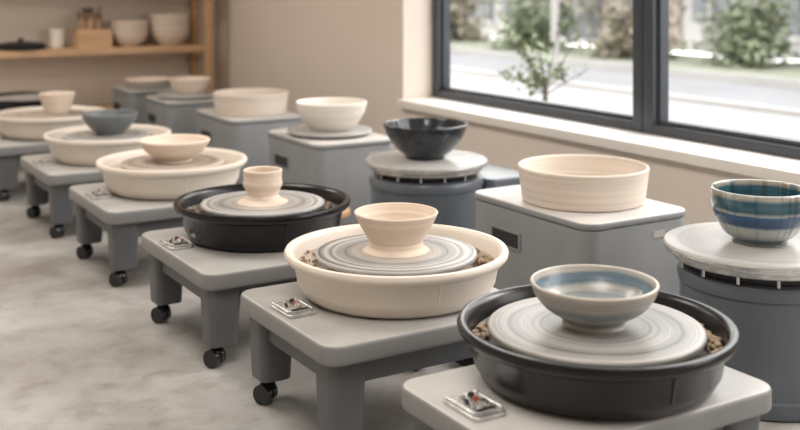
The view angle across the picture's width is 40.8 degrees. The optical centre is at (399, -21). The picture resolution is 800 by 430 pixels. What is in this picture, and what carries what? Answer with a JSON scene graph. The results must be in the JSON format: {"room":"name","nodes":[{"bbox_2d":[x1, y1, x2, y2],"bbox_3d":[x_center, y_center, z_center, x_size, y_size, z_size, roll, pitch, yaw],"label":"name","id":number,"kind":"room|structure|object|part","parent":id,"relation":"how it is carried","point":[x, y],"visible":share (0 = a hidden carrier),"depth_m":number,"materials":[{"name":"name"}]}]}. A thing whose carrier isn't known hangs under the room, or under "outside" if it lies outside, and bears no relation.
{"room":"art studio","nodes":[
{"label":"art studio","id":0,"kind":"room"},
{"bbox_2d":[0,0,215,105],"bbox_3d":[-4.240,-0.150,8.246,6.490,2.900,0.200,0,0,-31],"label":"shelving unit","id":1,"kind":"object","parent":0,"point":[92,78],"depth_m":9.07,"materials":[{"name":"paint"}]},
{"bbox_2d":[0,166,799,429],"bbox_3d":[-1.370,1.350,3.700,6.290,0.100,10.950,0,0,-31],"label":"floor","id":2,"kind":"structure","parent":0,"point":[79,351],"depth_m":3.65,"materials":[{"name":"concrete"}]},
{"bbox_2d":[0,91,74,110],"bbox_3d":[-2.688,1.063,7.655,0.732,0.472,0.700,0,0,-31],"label":"wheel","id":3,"kind":"object","parent":2,"relation":"on","point":[8,100],"visible":0.26,"depth_m":7.55,"materials":[{"name":"grey plastic"}]},
{"bbox_2d":[0,106,106,201],"bbox_3d":[-2.208,1.063,6.722,0.747,0.472,0.707,0,0,-31],"label":"wheel","id":4,"kind":"object","parent":2,"relation":"on","point":[22,130],"visible":0.48,"depth_m":6.43,"materials":[{"name":"grey plastic"}]},
{"bbox_3d":[-2.316,1.128,6.343,0.118,0.200,0.118,0,0,-31],"label":"leg","id":5,"kind":"part","parent":4,"relation":"part of","materials":[{"name":"grey plastic"}]},
{"bbox_2d":[39,91,74,114],"bbox_3d":[-2.155,0.774,6.762,0.220,0.130,0.220,0,0,-31],"label":"clay cup","id":6,"kind":"object","parent":4,"relation":"on","point":[53,102],"visible":1,"depth_m":6.69,"materials":[{"name":"beige ceramic"}]},
{"bbox_2d":[20,124,170,237],"bbox_3d":[-1.609,1.063,5.824,0.737,0.472,0.700,0,0,-31],"label":"wheel","id":7,"kind":"object","parent":2,"relation":"on","point":[75,151],"visible":0.71,"depth_m":5.58,"materials":[{"name":"grey plastic"}]},
{"bbox_3d":[-1.989,1.128,5.904,0.118,0.200,0.118,0,0,-31],"label":"leg","id":8,"kind":"part","parent":7,"relation":"part of","materials":[{"name":"grey plastic"}]},
{"bbox_3d":[-1.882,0.961,5.670,0.090,0.018,0.140,0,0,-31],"label":"control plate","id":9,"kind":"part","parent":7,"relation":"part of","materials":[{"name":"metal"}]},
{"bbox_3d":[-1.714,1.128,5.450,0.118,0.200,0.118,0,0,-31],"label":"leg","id":10,"kind":"part","parent":7,"relation":"part of","materials":[{"name":"grey plastic"}]},
{"bbox_2d":[81,109,137,135],"bbox_3d":[-1.579,0.781,5.854,0.300,0.117,0.300,0,0,-31],"label":"bowl","id":11,"kind":"object","parent":7,"relation":"on","point":[110,122],"visible":1,"depth_m":5.77,"materials":[{"name":"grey ceramic"}]},
{"bbox_2d":[0,0,212,109],"bbox_3d":[-2.784,0.325,8.766,2.520,1.950,0.380,0,0,-31],"label":"wooden shelf","id":12,"kind":"object","parent":2,"relation":"on","point":[194,46],"visible":0.38,"depth_m":9.17,"materials":[{"name":"brown wood"}]},
{"bbox_2d":[0,37,46,50],"bbox_3d":[-3.030,0.509,8.593,0.400,0.097,0.400,0,0,-31],"label":"lidded dish","id":13,"kind":"object","parent":12,"relation":"on","point":[20,45],"visible":1,"depth_m":8.46,"materials":[{"name":"black ceramic"}]},
{"bbox_3d":[-3.030,0.493,8.593,0.380,0.066,0.380,0,0,-31],"label":"lid","id":14,"kind":"part","parent":13,"relation":"part of","materials":[{"name":"black ceramic"}]},
{"bbox_3d":[-3.030,0.539,8.593,0.400,0.037,0.400,0,0,-31],"label":"dish","id":15,"kind":"part","parent":13,"relation":"part of","materials":[{"name":"black ceramic"}]},
{"bbox_2d":[48,29,64,47],"bbox_3d":[-2.815,0.480,8.817,0.128,0.154,0.128,0,0,-31],"label":"ceramic cup","id":16,"kind":"object","parent":12,"relation":"on","point":[56,36],"visible":1,"depth_m":8.77,"materials":[{"name":"white ceramic"}]},
{"bbox_2d":[72,6,111,47],"bbox_3d":[-2.542,0.389,8.889,0.280,0.337,0.180,0,0,-31],"label":"brush holder","id":17,"kind":"object","parent":12,"relation":"on","point":[89,37],"visible":1,"depth_m":8.84,"materials":[{"name":"brown wood"}]},
{"bbox_2d":[111,20,147,45],"bbox_3d":[-2.278,0.449,9.060,0.309,0.215,0.309,0,0,-35],"label":"bowls","id":18,"kind":"object","parent":12,"relation":"on","point":[124,32],"visible":0.99,"depth_m":8.95,"materials":[{"name":"beige ceramic"}]},
{"bbox_2d":[148,13,189,44],"bbox_3d":[-1.983,0.424,9.239,0.349,0.265,0.349,0,0,-20],"label":"bowls","id":19,"kind":"object","parent":12,"relation":"on","point":[165,28],"visible":1,"depth_m":9.11,"materials":[{"name":"beige ceramic"}]},
{"bbox_3d":[-1.821,0.325,9.542,0.070,1.950,0.050,0,0,-31],"label":"post","id":20,"kind":"part","parent":12,"relation":"part of","materials":[{"name":"brown wood"}]},
{"bbox_3d":[-1.650,0.325,9.259,0.070,1.950,0.050,0,0,-31],"label":"post","id":21,"kind":"part","parent":12,"relation":"part of","materials":[{"name":"brown wood"}]},
{"bbox_2d":[112,82,173,124],"bbox_3d":[-2.008,1.065,8.604,0.480,0.470,0.500,0,0,-31],"label":"base cabinet","id":22,"kind":"object","parent":2,"relation":"on","point":[127,96],"visible":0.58,"depth_m":8.36,"materials":[{"name":"metal"}]},
{"bbox_3d":[-2.008,0.874,8.604,0.480,0.028,0.500,0,0,-31],"label":"lid","id":23,"kind":"part","parent":22,"relation":"part of","materials":[{"name":"grey plastic"}]},
{"bbox_2d":[124,77,168,84],"bbox_3d":[-2.014,0.809,8.577,0.360,0.041,0.360,0,0,-31],"label":"dish","id":24,"kind":"object","parent":22,"relation":"on","point":[135,80],"visible":0.97,"depth_m":8.50,"materials":[{"name":"beige ceramic"}]},
{"bbox_2d":[69,147,246,286],"bbox_3d":[-1.075,1.063,4.969,0.744,0.472,0.704,0,0,-31],"label":"wheel","id":25,"kind":"object","parent":2,"relation":"on","point":[137,194],"visible":0.79,"depth_m":4.71,"materials":[{"name":"grey plastic"}]},
{"bbox_3d":[-1.457,1.128,5.045,0.118,0.200,0.118,0,0,-31],"label":"leg","id":26,"kind":"part","parent":25,"relation":"part of","materials":[{"name":"grey plastic"}]},
{"bbox_3d":[-1.351,0.961,4.811,0.090,0.018,0.140,0,0,-31],"label":"control plate","id":27,"kind":"part","parent":25,"relation":"part of","materials":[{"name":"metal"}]},
{"bbox_3d":[-1.183,1.128,4.591,0.118,0.200,0.118,0,0,-31],"label":"leg","id":28,"kind":"part","parent":25,"relation":"part of","materials":[{"name":"grey plastic"}]},
{"bbox_2d":[139,134,209,162],"bbox_3d":[-1.047,0.789,4.995,0.326,0.102,0.326,0,0,-31],"label":"clay bowl","id":29,"kind":"object","parent":25,"relation":"on","point":[166,148],"visible":1,"depth_m":4.92,"materials":[{"name":"beige ceramic"}]},
{"bbox_2d":[146,91,214,133],"bbox_3d":[-1.554,1.065,7.856,0.480,0.470,0.550,0,0,-31],"label":"base cabinet","id":30,"kind":"object","parent":2,"relation":"on","point":[171,110],"visible":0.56,"depth_m":7.61,"materials":[{"name":"metal"}]},
{"bbox_3d":[-1.554,0.874,7.856,0.480,0.028,0.550,0,0,-31],"label":"lid","id":31,"kind":"part","parent":30,"relation":"part of","materials":[{"name":"grey plastic"}]},
{"bbox_2d":[169,76,209,94],"bbox_3d":[-1.540,0.774,7.871,0.300,0.111,0.300,0,0,-31],"label":"clay bowl","id":32,"kind":"object","parent":30,"relation":"on","point":[186,85],"visible":1,"depth_m":7.77,"materials":[{"name":"beige ceramic"}]},
{"bbox_2d":[141,183,349,368],"bbox_3d":[-0.522,1.063,4.026,0.717,0.472,0.742,0,0,-31],"label":"wheel","id":33,"kind":"object","parent":2,"relation":"on","point":[224,248],"visible":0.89,"depth_m":3.81,"materials":[{"name":"grey plastic"}]},
{"bbox_3d":[-0.893,1.128,4.110,0.118,0.200,0.118,0,0,-31],"label":"leg","id":34,"kind":"part","parent":33,"relation":"part of","materials":[{"name":"grey plastic"}]},
{"bbox_3d":[-0.818,0.961,3.927,0.090,0.018,0.140,0,0,-31],"label":"control plate","id":35,"kind":"part","parent":33,"relation":"part of","materials":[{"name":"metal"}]},
{"bbox_3d":[-0.608,1.128,3.639,0.118,0.200,0.118,0,0,-31],"label":"leg","id":36,"kind":"part","parent":33,"relation":"part of","materials":[{"name":"grey plastic"}]},
{"bbox_2d":[237,166,288,206],"bbox_3d":[-0.520,0.778,4.073,0.196,0.123,0.196,0,0,-31],"label":"clay cup","id":37,"kind":"object","parent":33,"relation":"on","point":[262,185],"visible":1,"depth_m":4.01,"materials":[{"name":"beige ceramic"}]},
{"bbox_2d":[196,108,301,183],"bbox_3d":[-0.982,1.080,6.969,0.500,0.440,0.680,0,0,-31],"label":"base cabinet","id":38,"kind":"object","parent":2,"relation":"on","point":[248,136],"visible":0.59,"depth_m":6.67,"materials":[{"name":"metal"}]},
{"bbox_3d":[-0.982,0.874,6.969,0.500,0.028,0.680,0,0,-31],"label":"lid","id":39,"kind":"part","parent":38,"relation":"part of","materials":[{"name":"grey plastic"}]},
{"bbox_2d":[213,88,288,116],"bbox_3d":[-0.963,0.791,6.946,0.488,0.137,0.488,0,0,-31],"label":"basin","id":40,"kind":"object","parent":38,"relation":"in","point":[238,102],"visible":1,"depth_m":6.76,"materials":[{"name":"beige ceramic"}]},
{"bbox_2d":[268,124,392,225],"bbox_3d":[-0.392,1.065,5.994,0.500,0.470,0.660,0,0,-31],"label":"base cabinet","id":41,"kind":"object","parent":2,"relation":"on","point":[336,160],"visible":0.69,"depth_m":5.74,"materials":[{"name":"metal"}]},
{"bbox_3d":[-0.392,0.874,5.994,0.500,0.028,0.660,0,0,-31],"label":"lid","id":42,"kind":"part","parent":41,"relation":"part of","materials":[{"name":"grey plastic"}]},
{"bbox_2d":[296,97,366,131],"bbox_3d":[-0.381,0.751,5.977,0.396,0.156,0.396,0,0,-31],"label":"bowl","id":43,"kind":"object","parent":41,"relation":"on","point":[323,114],"visible":1,"depth_m":5.85,"materials":[{"name":"ceramic"}]},
{"bbox_2d":[341,207,350,218],"bbox_3d":[-0.317,1.151,4.699,0.221,0.302,0.229,0,0,-31],"label":"wooden stool","id":44,"kind":"object","parent":2,"relation":"on","point":[347,212],"visible":0.12,"depth_m":4.65,"materials":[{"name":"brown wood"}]},
{"bbox_2d":[240,224,508,429],"bbox_3d":[-0.042,1.063,3.318,0.767,0.472,0.694,0,0,-31],"label":"wheel","id":45,"kind":"object","parent":2,"relation":"on","point":[352,317],"visible":0.86,"depth_m":3.07,"materials":[{"name":"grey plastic"}]},
{"bbox_3d":[-0.399,1.128,3.330,0.118,0.200,0.118,0,0,-31],"label":"leg","id":46,"kind":"part","parent":45,"relation":"part of","materials":[{"name":"grey plastic"}]},
{"bbox_3d":[-0.315,0.961,3.153,0.090,0.018,0.140,0,0,-31],"label":"control plate","id":47,"kind":"part","parent":45,"relation":"part of","materials":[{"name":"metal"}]},
{"bbox_3d":[-0.163,1.128,2.941,0.118,0.200,0.118,0,0,-31],"label":"leg","id":48,"kind":"part","parent":45,"relation":"part of","materials":[{"name":"grey plastic"}]},
{"bbox_2d":[354,202,437,257],"bbox_3d":[-0.012,0.779,3.348,0.262,0.120,0.262,0,0,-31],"label":"clay bowl","id":49,"kind":"object","parent":45,"relation":"on","point":[392,229],"visible":1,"depth_m":3.28,"materials":[{"name":"beige ceramic"}]},
{"bbox_2d":[365,150,519,229],"bbox_3d":[0.196,1.065,5.052,0.740,0.470,0.570,0,0,-31],"label":"wheel","id":50,"kind":"object","parent":2,"relation":"on","point":[448,185],"visible":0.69,"depth_m":4.81,"materials":[{"name":"plastic"}]},
{"bbox_2d":[383,118,467,160],"bbox_3d":[0.118,0.749,5.017,0.400,0.161,0.400,0,0,-31],"label":"bowl","id":51,"kind":"object","parent":50,"relation":"on","point":[419,139],"visible":1,"depth_m":4.90,"materials":[{"name":"ceramic"}]},
{"bbox_2d":[455,357,473,366],"bbox_3d":[0.249,1.255,3.681,0.130,0.090,0.240,0,0,-31],"label":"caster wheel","id":52,"kind":"object","parent":2,"relation":"on","point":[469,361],"visible":0.02,"depth_m":3.62,"materials":[{"name":"black plastic"}]},
{"bbox_2d":[474,185,685,294],"bbox_3d":[0.688,1.080,4.211,0.520,0.440,0.730,0,0,-31],"label":"base cabinet","id":53,"kind":"object","parent":2,"relation":"on","point":[536,238],"visible":0.55,"depth_m":3.96,"materials":[{"name":"metal"}]},
{"bbox_3d":[0.688,0.874,4.211,0.520,0.028,0.730,0,0,-31],"label":"lid","id":54,"kind":"part","parent":53,"relation":"part of","materials":[{"name":"grey plastic"}]},
{"bbox_2d":[518,154,649,212],"bbox_3d":[0.714,0.790,4.197,0.507,0.139,0.507,0,0,-31],"label":"basin","id":55,"kind":"object","parent":53,"relation":"in","point":[562,182],"visible":1,"depth_m":4.03,"materials":[{"name":"beige ceramic"}]},
{"bbox_3d":[0.952,0.932,3.950,0.060,0.025,0.005,0,0,-31],"label":"label plate","id":56,"kind":"part","parent":53,"relation":"part of","materials":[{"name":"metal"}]},
{"bbox_2d":[402,284,771,429],"bbox_3d":[0.439,1.063,2.596,0.775,0.472,0.674,0,0,-31],"label":"wheel","id":57,"kind":"object","parent":2,"relation":"on","point":[666,370],"visible":0.84,"depth_m":2.44,"materials":[{"name":"grey plastic"}]},
{"bbox_3d":[0.100,1.128,2.572,0.118,0.200,0.118,0,0,-31],"label":"leg","id":58,"kind":"part","parent":57,"relation":"part of","materials":[{"name":"grey plastic"}]},
{"bbox_3d":[0.168,0.961,2.432,0.090,0.018,0.140,0,0,-31],"label":"control plate","id":59,"kind":"part","parent":57,"relation":"part of","materials":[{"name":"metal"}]},
{"bbox_2d":[530,264,659,333],"bbox_3d":[0.475,0.787,2.629,0.312,0.104,0.312,0,0,-31],"label":"bowl","id":60,"kind":"object","parent":57,"relation":"on","point":[588,298],"visible":1,"depth_m":2.64,"materials":[{"name":"grey ceramic"}]},
{"bbox_3d":[0.794,1.128,2.595,0.118,0.200,0.118,0,0,-31],"label":"leg","id":61,"kind":"part","parent":57,"relation":"part of","materials":[{"name":"grey plastic"}]},
{"bbox_2d":[663,222,799,421],"bbox_3d":[1.142,1.065,3.404,0.600,0.470,0.600,0,0,-31],"label":"wheel","id":62,"kind":"object","parent":2,"relation":"on","point":[757,288],"visible":0.77,"depth_m":3.18,"materials":[{"name":"plastic"}]},
{"bbox_2d":[710,179,799,247],"bbox_3d":[1.141,0.745,3.415,0.300,0.170,0.300,0,0,-31],"label":"bowl","id":63,"kind":"object","parent":62,"relation":"on","point":[754,212],"visible":1,"depth_m":3.32,"materials":[{"name":"teal ceramic"}]},
{"bbox_2d":[216,0,766,225],"bbox_3d":[1.248,-0.150,5.169,0.290,2.900,10.750,0,0,-31],"label":"wall","id":64,"kind":"structure","parent":0,"point":[377,52],"depth_m":7.33,"materials":[{"name":"paint"}]},
{"bbox_2d":[432,0,642,132],"bbox_3d":[0.752,-0.318,6.228,0.100,2.165,1.935,0,0,-31],"label":"window","id":65,"kind":"structure","parent":64,"relation":"in","point":[441,88],"depth_m":6.16,"materials":[{"name":"metal"}]},
{"bbox_2d":[397,97,799,184],"bbox_3d":[1.981,0.790,3.891,0.320,0.050,7.204,0,0,-31],"label":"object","id":66,"kind":"structure","parent":64,"relation":"attached to","point":[738,161],"depth_m":5.21,"materials":[{"name":"paint"}]},
{"bbox_2d":[643,0,799,159],"bbox_3d":[1.947,-0.318,4.256,0.100,2.165,2.665,0,0,-31],"label":"window","id":67,"kind":"structure","parent":64,"relation":"in","point":[656,121],"depth_m":5.31,"materials":[{"name":"metal"}]},
{"label":"outside","id":68,"kind":"structure","parent":0,"visible":0},
{"bbox_2d":[450,38,799,139],"bbox_3d":[-4.692,1.385,25.217,10.300,0.230,72.000,0,0,-31],"label":"street","id":69,"kind":"structure","parent":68,"point":[766,101],"depth_m":13.73,"materials":[{"name":"grey asphalt"}]},
{"bbox_2d":[450,0,492,41],"bbox_3d":[1.210,0.474,23.673,2.419,1.828,2.158,0,0,-31],"label":"bush","id":70,"kind":"object","parent":69,"relation":"on","point":[459,11],"visible":0.6,"depth_m":23.43,"materials":[{"name":"green plant"}]},
{"bbox_2d":[485,0,594,50],"bbox_3d":[2.622,0.643,20.336,2.103,1.440,1.811,0,0,15],"label":"bush","id":71,"kind":"object","parent":69,"relation":"on","point":[527,24],"visible":0.75,"depth_m":20.18,"materials":[{"name":"green plant"}]},
{"bbox_2d":[497,15,592,100],"bbox_3d":[1.018,0.786,7.715,0.728,1.067,0.539,0,0,-31],"label":"potted shrub","id":72,"kind":"object","parent":69,"relation":"on","point":[538,81],"visible":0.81,"depth_m":7.65,"materials":[{"name":"green plant"}]},
{"bbox_2d":[547,0,562,78],"bbox_3d":[2.067,-0.680,14.346,0.200,4.000,0.200,0,0,-31],"label":"pole","id":73,"kind":"object","parent":69,"relation":"on","point":[554,3],"visible":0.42,"depth_m":14.30,"materials":[{"name":"white metal"}]},
{"bbox_2d":[563,0,695,59],"bbox_3d":[3.961,0.629,18.429,2.139,1.474,2.079,0,0,38],"label":"bush","id":74,"kind":"object","parent":69,"relation":"on","point":[618,45],"visible":0.54,"depth_m":18.12,"materials":[{"name":"green plant"}]},
{"bbox_2d":[681,0,799,69],"bbox_3d":[5.438,0.592,16.483,2.006,1.552,1.908,0,0,-31],"label":"bush","id":75,"kind":"object","parent":69,"relation":"on","point":[749,39],"visible":1,"depth_m":16.32,"materials":[{"name":"green plant"}]},
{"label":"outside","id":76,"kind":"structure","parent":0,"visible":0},
{"bbox_2d":[453,0,799,59],"bbox_3d":[-0.345,-1.150,32.730,3.080,5.100,68.351,0,0,-31],"label":"facade","id":77,"kind":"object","parent":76,"point":[688,31],"visible":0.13,"depth_m":21.01,"materials":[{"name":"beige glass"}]}
]}

